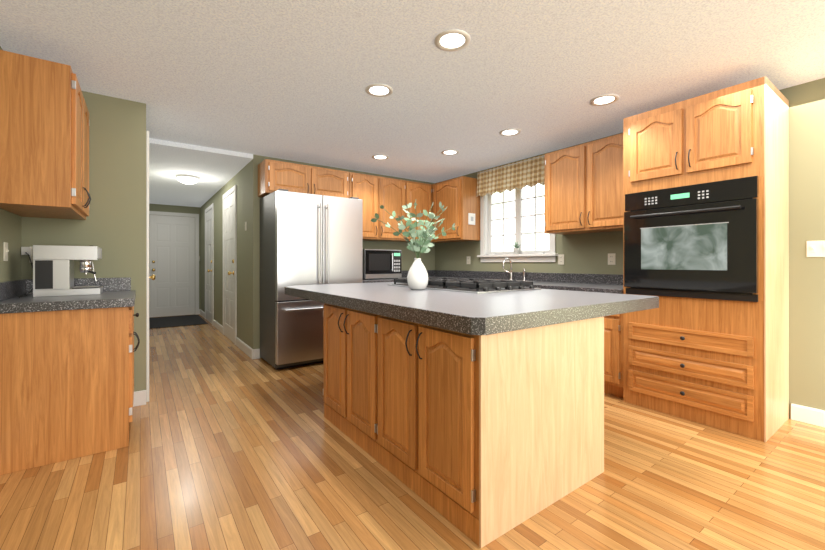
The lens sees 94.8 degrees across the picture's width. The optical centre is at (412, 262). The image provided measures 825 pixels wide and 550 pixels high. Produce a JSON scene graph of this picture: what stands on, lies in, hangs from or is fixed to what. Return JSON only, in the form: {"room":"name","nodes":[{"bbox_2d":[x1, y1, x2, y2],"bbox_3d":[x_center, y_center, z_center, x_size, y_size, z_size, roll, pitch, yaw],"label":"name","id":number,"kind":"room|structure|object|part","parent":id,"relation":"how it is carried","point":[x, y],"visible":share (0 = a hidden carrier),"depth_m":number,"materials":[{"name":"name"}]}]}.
{"room":"kitchen","nodes":[
{"label":"kitchen","id":0,"kind":"room"},
{"bbox_2d":[0,46,20,281],"bbox_3d":[-0.820,-0.075,-0.109,0.100,2.450,6.980,0,0,-36],"label":"wall","id":1,"kind":"structure","parent":0,"point":[10,235],"depth_m":2.45,"materials":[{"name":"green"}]},
{"bbox_2d":[3,242,8,260],"bbox_3d":[-2.518,-0.070,2.353,0.015,0.115,0.075,0,0,-36],"label":"light switch","id":2,"kind":"object","parent":1,"relation":"attached to","point":[5,251],"visible":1,"depth_m":2.34,"materials":[{"name":"beige plastic"}]},
{"bbox_2d":[0,50,90,219],"bbox_3d":[-2.358,-0.743,2.466,0.403,0.834,0.797,0,0,-36],"label":"upper cabinet","id":3,"kind":"object","parent":1,"relation":"attached to","point":[44,140],"visible":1,"depth_m":2.16,"materials":[{"name":"brown wood"}]},
{"bbox_2d":[21,91,130,278],"bbox_3d":[-2.533,-0.075,2.890,0.620,2.450,0.110,0,0,-36],"label":"wall","id":4,"kind":"structure","parent":0,"point":[105,226],"depth_m":2.94,"materials":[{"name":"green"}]},
{"bbox_2d":[21,247,32,267],"bbox_3d":[-2.667,0.012,2.663,0.124,0.250,0.101,0,0,-36],"label":"plug adapter","id":5,"kind":"object","parent":4,"relation":"attached to","point":[25,250],"visible":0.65,"depth_m":2.66,"materials":[{"name":"white plastic"}]},
{"bbox_2d":[131,101,145,391],"bbox_3d":[-3.970,-0.075,5.508,0.100,2.450,6.020,0,0,-36],"label":"wall","id":6,"kind":"structure","parent":0,"point":[138,197],"depth_m":3.07,"materials":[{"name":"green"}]},
{"bbox_2d":[146,131,148,401],"bbox_3d":[-2.479,0.028,3.538,0.020,2.245,0.990,0,0,-36],"label":"door frame","id":7,"kind":"structure","parent":6,"relation":"attached to","point":[147,266],"depth_m":3.13,"materials":[{"name":"white paint"}]},
{"bbox_2d":[149,204,199,317],"bbox_3d":[-5.227,-0.075,8.250,1.060,2.450,0.100,0,0,-36],"label":"wall","id":8,"kind":"structure","parent":0,"point":[173,208],"depth_m":8.22,"materials":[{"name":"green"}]},
{"bbox_2d":[150,215,194,316],"bbox_3d":[-5.167,0.065,8.176,0.830,2.160,0.086,0,0,-36],"label":"hall door","id":9,"kind":"structure","parent":8,"relation":"in","point":[172,262],"depth_m":8.20,"materials":[{"name":"white paint"}]},
{"bbox_2d":[149,211,198,314],"bbox_3d":[-5.187,0.028,8.204,0.990,2.245,0.020,0,0,-36],"label":"door frame","id":10,"kind":"structure","parent":8,"relation":"attached to","point":[196,216],"depth_m":8.46,"materials":[{"name":"white paint"}]},
{"bbox_2d":[149,138,252,206],"bbox_3d":[-3.768,-1.275,6.220,1.060,0.050,4.900,0,0,-36],"label":"ceiling","id":11,"kind":"structure","parent":0,"point":[215,170],"depth_m":5.07,"materials":[{"name":"white paint"}]},
{"bbox_2d":[176,174,199,183],"bbox_3d":[-3.251,-1.198,5.484,0.300,0.103,0.300,0,0,-36],"label":"light","id":12,"kind":"object","parent":11,"relation":"attached to","point":[187,179],"visible":1,"depth_m":5.39,"materials":[{"name":"white glass"}]},
{"bbox_2d":[200,155,261,357],"bbox_3d":[-3.326,-0.075,6.599,0.100,2.450,5.000,0,0,-36],"label":"wall","id":13,"kind":"structure","parent":0,"point":[245,179],"depth_m":4.97,"materials":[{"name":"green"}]},
{"bbox_2d":[199,309,204,317],"bbox_3d":[-4.525,1.093,8.157,0.030,0.115,0.870,0,0,-36],"label":"baseboard","id":14,"kind":"structure","parent":13,"relation":"attached to","point":[202,313],"depth_m":8.13,"materials":[{"name":"white paint"}]},
{"bbox_2d":[206,209,211,323],"bbox_3d":[-3.987,0.065,7.356,0.086,2.160,0.890,0,0,-36],"label":"hall door","id":15,"kind":"structure","parent":13,"relation":"in","point":[209,265],"depth_m":7.34,"materials":[{"name":"white paint"}]},
{"bbox_2d":[205,203,213,325],"bbox_3d":[-3.959,0.028,7.376,0.020,2.245,1.050,0,0,-36],"label":"door frame","id":16,"kind":"structure","parent":13,"relation":"attached to","point":[211,206],"depth_m":6.96,"materials":[{"name":"white paint"}]},
{"bbox_2d":[213,319,222,333],"bbox_3d":[-3.353,1.093,6.537,0.016,0.115,1.010,0,0,-36],"label":"baseboard","id":17,"kind":"structure","parent":13,"relation":"attached to","point":[218,326],"depth_m":6.49,"materials":[{"name":"white paint"}]},
{"bbox_2d":[224,192,233,342],"bbox_3d":[-2.790,0.065,5.691,0.086,2.160,0.850,0,0,-36],"label":"hall door","id":18,"kind":"structure","parent":13,"relation":"in","point":[229,267],"depth_m":5.67,"materials":[{"name":"white paint"}]},
{"bbox_2d":[223,185,236,344],"bbox_3d":[-2.763,0.028,5.711,0.020,2.245,1.010,0,0,-36],"label":"door frame","id":19,"kind":"structure","parent":13,"relation":"attached to","point":[230,191],"depth_m":5.34,"materials":[{"name":"white paint"}]},
{"bbox_2d":[236,337,255,358],"bbox_3d":[-2.176,1.093,4.916,0.036,0.115,0.956,0,0,-36],"label":"baseboard","id":20,"kind":"structure","parent":13,"relation":"attached to","point":[251,352],"depth_m":4.76,"materials":[{"name":"white paint"}]},
{"bbox_2d":[262,156,434,270],"bbox_3d":[-0.719,-0.075,5.456,2.800,2.450,0.100,0,0,-36],"label":"wall","id":21,"kind":"structure","parent":0,"point":[427,259],"depth_m":5.78,"materials":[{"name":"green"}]},
{"bbox_2d":[258,159,349,197],"bbox_3d":[-1.323,-0.990,4.711,1.050,0.380,0.398,0,0,-36],"label":"upper cabinet","id":22,"kind":"object","parent":21,"relation":"attached to","point":[274,175],"visible":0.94,"depth_m":4.52,"materials":[{"name":"brown wood"}]},
{"bbox_2d":[350,172,446,242],"bbox_3d":[-0.205,-0.750,5.514,1.692,0.860,0.398,0,0,-36],"label":"upper cabinet","id":23,"kind":"object","parent":21,"relation":"attached to","point":[375,193],"visible":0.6,"depth_m":5.23,"materials":[{"name":"brown wood"}]},
{"bbox_2d":[401,270,434,277],"bbox_3d":[-0.334,0.168,5.653,1.694,0.105,0.021,0,0,-36],"label":"backsplash","id":24,"kind":"structure","parent":21,"relation":"attached to","point":[431,273],"depth_m":6.05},
{"bbox_2d":[0,314,824,549],"bbox_3d":[-0.647,1.180,3.660,4.780,0.060,12.900,0,0,-36],"label":"floor","id":25,"kind":"structure","parent":0,"point":[231,446],"depth_m":1.95,"materials":[{"name":"brown wood"}]},
{"bbox_2d":[0,277,139,474],"bbox_3d":[-2.237,0.632,2.531,0.675,1.035,0.832,0,0,-36],"label":"base cabinet","id":26,"kind":"object","parent":25,"relation":"on","point":[66,377],"visible":1,"depth_m":2.21,"materials":[{"name":"brown wood"}]},
{"bbox_2d":[19,245,102,297],"bbox_3d":[-2.351,0.049,2.554,0.388,0.341,0.372,0,0,-36],"label":"coffee maker","id":27,"kind":"object","parent":26,"relation":"on","point":[53,270],"visible":1,"depth_m":2.51,"materials":[{"name":"silver metal"}]},
{"bbox_2d":[149,315,207,328],"bbox_3d":[-4.664,1.144,7.485,0.920,0.012,1.500,0,0,-36],"label":"doormat","id":28,"kind":"object","parent":25,"relation":"on","point":[172,321],"visible":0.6,"depth_m":7.37,"materials":[{"name":"grey"}]},
{"bbox_2d":[260,189,362,369],"bbox_3d":[-1.204,0.180,4.546,1.010,1.940,0.781,0,0,-36],"label":"fridge","id":29,"kind":"object","parent":25,"relation":"on","point":[309,239],"visible":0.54,"depth_m":4.20,"materials":[{"name":"grey metal"}]},
{"bbox_2d":[293,294,641,547],"bbox_3d":[0.253,0.719,2.803,1.558,0.862,2.102,0,0,-36],"label":"kitchen island","id":30,"kind":"object","parent":25,"relation":"on","point":[477,419],"depth_m":1.80,"materials":[{"name":"brown wood"}]},
{"bbox_2d":[285,282,658,337],"bbox_3d":[0.176,0.252,3.020,1.670,0.071,2.600,0,0,-36],"label":"island countertop","id":31,"kind":"structure","parent":30,"relation":"on","point":[485,314],"depth_m":2.07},
{"bbox_2d":[371,202,454,289],"bbox_3d":[0.076,-0.141,3.011,0.684,0.712,0.607,0,0,-36],"label":"vase","id":32,"kind":"object","parent":31,"relation":"on","point":[417,277],"visible":1,"depth_m":3.01,"materials":[{"name":"white ceramic"}]},
{"bbox_2d":[387,277,540,292],"bbox_3d":[0.406,0.181,3.369,0.730,0.068,1.202,0,0,-36],"label":"cooktop","id":33,"kind":"object","parent":31,"relation":"in","point":[466,285],"visible":0.81,"depth_m":3.00,"materials":[{"name":"black metal"}]},
{"bbox_2d":[569,290,622,397],"bbox_3d":[1.656,0.712,3.819,0.646,0.876,1.189,0,0,-36],"label":"base cabinet","id":34,"kind":"object","parent":25,"relation":"on","point":[613,342],"depth_m":3.21,"materials":[{"name":"brown wood"}]},
{"bbox_2d":[363,278,402,282],"bbox_3d":[-0.405,0.247,5.209,1.060,0.053,0.660,0,0,-36],"label":"countertop","id":35,"kind":"structure","parent":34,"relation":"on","point":[381,279],"depth_m":4.88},
{"bbox_2d":[363,249,401,279],"bbox_3d":[-0.489,0.019,5.231,0.570,0.400,0.453,0,0,-36],"label":"microwave","id":36,"kind":"object","parent":35,"relation":"on","point":[379,263],"visible":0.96,"depth_m":5.05,"materials":[{"name":"silver metal"}]},
{"bbox_2d":[523,282,622,293],"bbox_3d":[1.049,0.247,4.655,0.656,0.053,3.256,0,0,-36],"label":"countertop","id":37,"kind":"structure","parent":34,"relation":"on","point":[589,286],"depth_m":3.61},
{"bbox_2d":[471,278,518,280],"bbox_3d":[1.062,0.313,4.691,0.424,0.194,0.805,0,0,-36],"label":"sink","id":38,"kind":"object","parent":37,"relation":"in","point":[517,279],"depth_m":4.99,"materials":[{"name":"metal"}]},
{"bbox_2d":[503,258,514,277],"bbox_3d":[1.186,0.077,4.826,0.189,0.286,0.129,0,0,-36],"label":"faucet","id":39,"kind":"object","parent":37,"relation":"on","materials":[{"name":"silver metal"}]},
{"bbox_2d":[523,270,526,280],"bbox_3d":[1.378,0.143,4.672,0.040,0.155,0.039,0,0,-36],"label":"soap dispenser","id":40,"kind":"object","parent":37,"relation":"on","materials":[{"name":"silver metal"}]},
{"bbox_2d":[623,76,788,441],"bbox_3d":[2.229,-0.025,2.948,0.733,2.350,0.883,0,0,-36],"label":"tall cabinet","id":41,"kind":"object","parent":25,"relation":"on","point":[706,219],"visible":1,"depth_m":2.68,"materials":[{"name":"brown wood"}]},
{"bbox_2d":[0,0,824,182],"bbox_3d":[-0.647,-1.330,3.660,4.780,0.060,12.900,0,0,-36],"label":"ceiling","id":42,"kind":"structure","parent":0,"point":[291,80],"depth_m":2.48,"materials":[{"name":"white paint"}]},
{"bbox_2d":[365,84,392,96],"bbox_3d":[-0.250,-1.294,2.850,0.210,0.010,0.210,0,0,-36],"label":"recessed light","id":43,"kind":"object","parent":42,"relation":"in","point":[379,90],"visible":1,"depth_m":2.85,"materials":[{"name":"white paint"}]},
{"bbox_2d":[372,154,388,159],"bbox_3d":[-0.393,-1.294,4.643,0.210,0.010,0.210,0,0,-36],"label":"recessed light","id":44,"kind":"object","parent":42,"relation":"in","point":[380,157],"visible":0.94,"depth_m":4.64,"materials":[{"name":"white paint"}]},
{"bbox_2d":[441,149,458,154],"bbox_3d":[0.441,-1.294,4.442,0.210,0.010,0.210,0,0,-36],"label":"recessed light","id":45,"kind":"object","parent":42,"relation":"in","point":[449,152],"visible":1,"depth_m":4.44,"materials":[{"name":"white paint"}]},
{"bbox_2d":[435,29,470,50],"bbox_3d":[0.233,-1.294,2.212,0.210,0.010,0.210,0,0,-36],"label":"recessed light","id":46,"kind":"object","parent":42,"relation":"in","point":[452,40],"visible":1,"depth_m":2.20,"materials":[{"name":"white paint"}]},
{"bbox_2d":[499,128,520,135],"bbox_3d":[0.967,-1.294,3.761,0.210,0.010,0.210,0,0,-36],"label":"recessed light","id":47,"kind":"object","parent":42,"relation":"in","point":[510,132],"visible":1,"depth_m":3.75,"materials":[{"name":"white paint"}]},
{"bbox_2d":[590,94,618,105],"bbox_3d":[1.526,-1.294,3.018,0.210,0.010,0.210,0,0,-36],"label":"recessed light","id":48,"kind":"object","parent":42,"relation":"in","point":[603,100],"visible":1,"depth_m":3.01,"materials":[{"name":"white paint"}]},
{"bbox_2d":[435,78,824,418],"bbox_3d":[2.712,-0.075,2.995,0.100,2.450,7.900,0,0,-36],"label":"wall","id":49,"kind":"structure","parent":0,"point":[585,253],"depth_m":2.76,"materials":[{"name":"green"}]},
{"bbox_2d":[432,176,479,241],"bbox_3d":[0.600,-0.750,5.502,0.398,0.860,0.675,0,0,-36],"label":"upper cabinet","id":50,"kind":"object","parent":49,"relation":"attached to","point":[459,197],"visible":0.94,"depth_m":5.29,"materials":[{"name":"brown wood"}]},
{"bbox_2d":[468,213,474,224],"bbox_3d":[0.818,-0.608,5.232,0.125,0.155,0.014,0,0,-36],"label":"framed picture","id":51,"kind":"object","parent":50,"relation":"attached to","point":[471,218],"visible":1,"depth_m":5.22,"materials":[{"name":"white paint"}]},
{"bbox_2d":[477,153,546,196],"bbox_3d":[1.275,-1.084,4.807,0.111,0.363,1.222,0,0,-36],"label":"valance curtain","id":52,"kind":"object","parent":49,"relation":"attached to","point":[529,172],"visible":0.85,"depth_m":4.76,"materials":[{"name":"fabric"}]},
{"bbox_2d":[477,185,557,261],"bbox_3d":[1.329,-0.585,4.871,0.155,1.150,1.240,0,0,-36],"label":"window frame","id":53,"kind":"structure","parent":49,"relation":"in","point":[550,257],"depth_m":4.92,"materials":[{"name":"white paint"}]},
{"bbox_2d":[513,241,519,253],"bbox_3d":[1.329,-0.199,4.842,0.078,0.175,0.130,0,0,-36],"label":"plant","id":54,"kind":"object","parent":53,"relation":"on","point":[516,249],"visible":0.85,"depth_m":4.83,"materials":[{"name":"green"}]},
{"bbox_3d":[1.350,-0.594,4.886,0.095,0.968,1.016,0,0,-36],"label":"window sashes","id":55,"kind":"part","parent":53,"relation":"part of","materials":[{"name":"white wood"}]},
{"bbox_2d":[435,270,622,285],"bbox_3d":[1.306,0.168,4.840,0.022,0.105,3.256,0,0,-36],"label":"backsplash","id":56,"kind":"structure","parent":49,"relation":"attached to","point":[607,279],"depth_m":4.46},
{"bbox_2d":[558,254,563,264],"bbox_3d":[1.692,-0.040,4.319,0.009,0.115,0.075,0,0,-36],"label":"outlet","id":57,"kind":"object","parent":49,"relation":"attached to","point":[560,259],"visible":1,"depth_m":4.32,"materials":[{"name":"beige plastic"}]},
{"bbox_2d":[545,133,622,234],"bbox_3d":[1.824,-0.750,3.798,0.398,0.860,0.960,0,0,-36],"label":"upper cabinet","id":58,"kind":"object","parent":49,"relation":"attached to","point":[584,188],"visible":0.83,"depth_m":3.72,"materials":[{"name":"brown wood"}]},
{"bbox_2d":[608,253,614,264],"bbox_3d":[2.025,-0.040,3.856,0.009,0.115,0.075,0,0,-36],"label":"outlet","id":59,"kind":"object","parent":49,"relation":"attached to","point":[611,258],"visible":1,"depth_m":3.85,"materials":[{"name":"beige plastic"}]},
{"bbox_2d":[791,403,824,426],"bbox_3d":[3.840,1.093,1.324,0.018,0.115,3.610,0,0,-36],"label":"baseboard","id":60,"kind":"structure","parent":49,"relation":"attached to","point":[809,415],"depth_m":2.71,"materials":[{"name":"white paint"}]},
{"bbox_2d":[807,241,824,256],"bbox_3d":[2.869,-0.100,2.677,0.015,0.115,0.120,0,0,-36],"label":"light switch","id":61,"kind":"object","parent":49,"relation":"attached to","point":[815,248],"visible":1,"depth_m":2.69,"materials":[{"name":"beige plastic"}]},
{"label":"outside","id":62,"kind":"structure","parent":0,"visible":0},
{"bbox_2d":[493,183,548,251],"bbox_3d":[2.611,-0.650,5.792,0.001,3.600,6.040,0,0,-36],"label":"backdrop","id":63,"kind":"structure","parent":62,"point":[542,241],"depth_m":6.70,"materials":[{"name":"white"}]}
]}

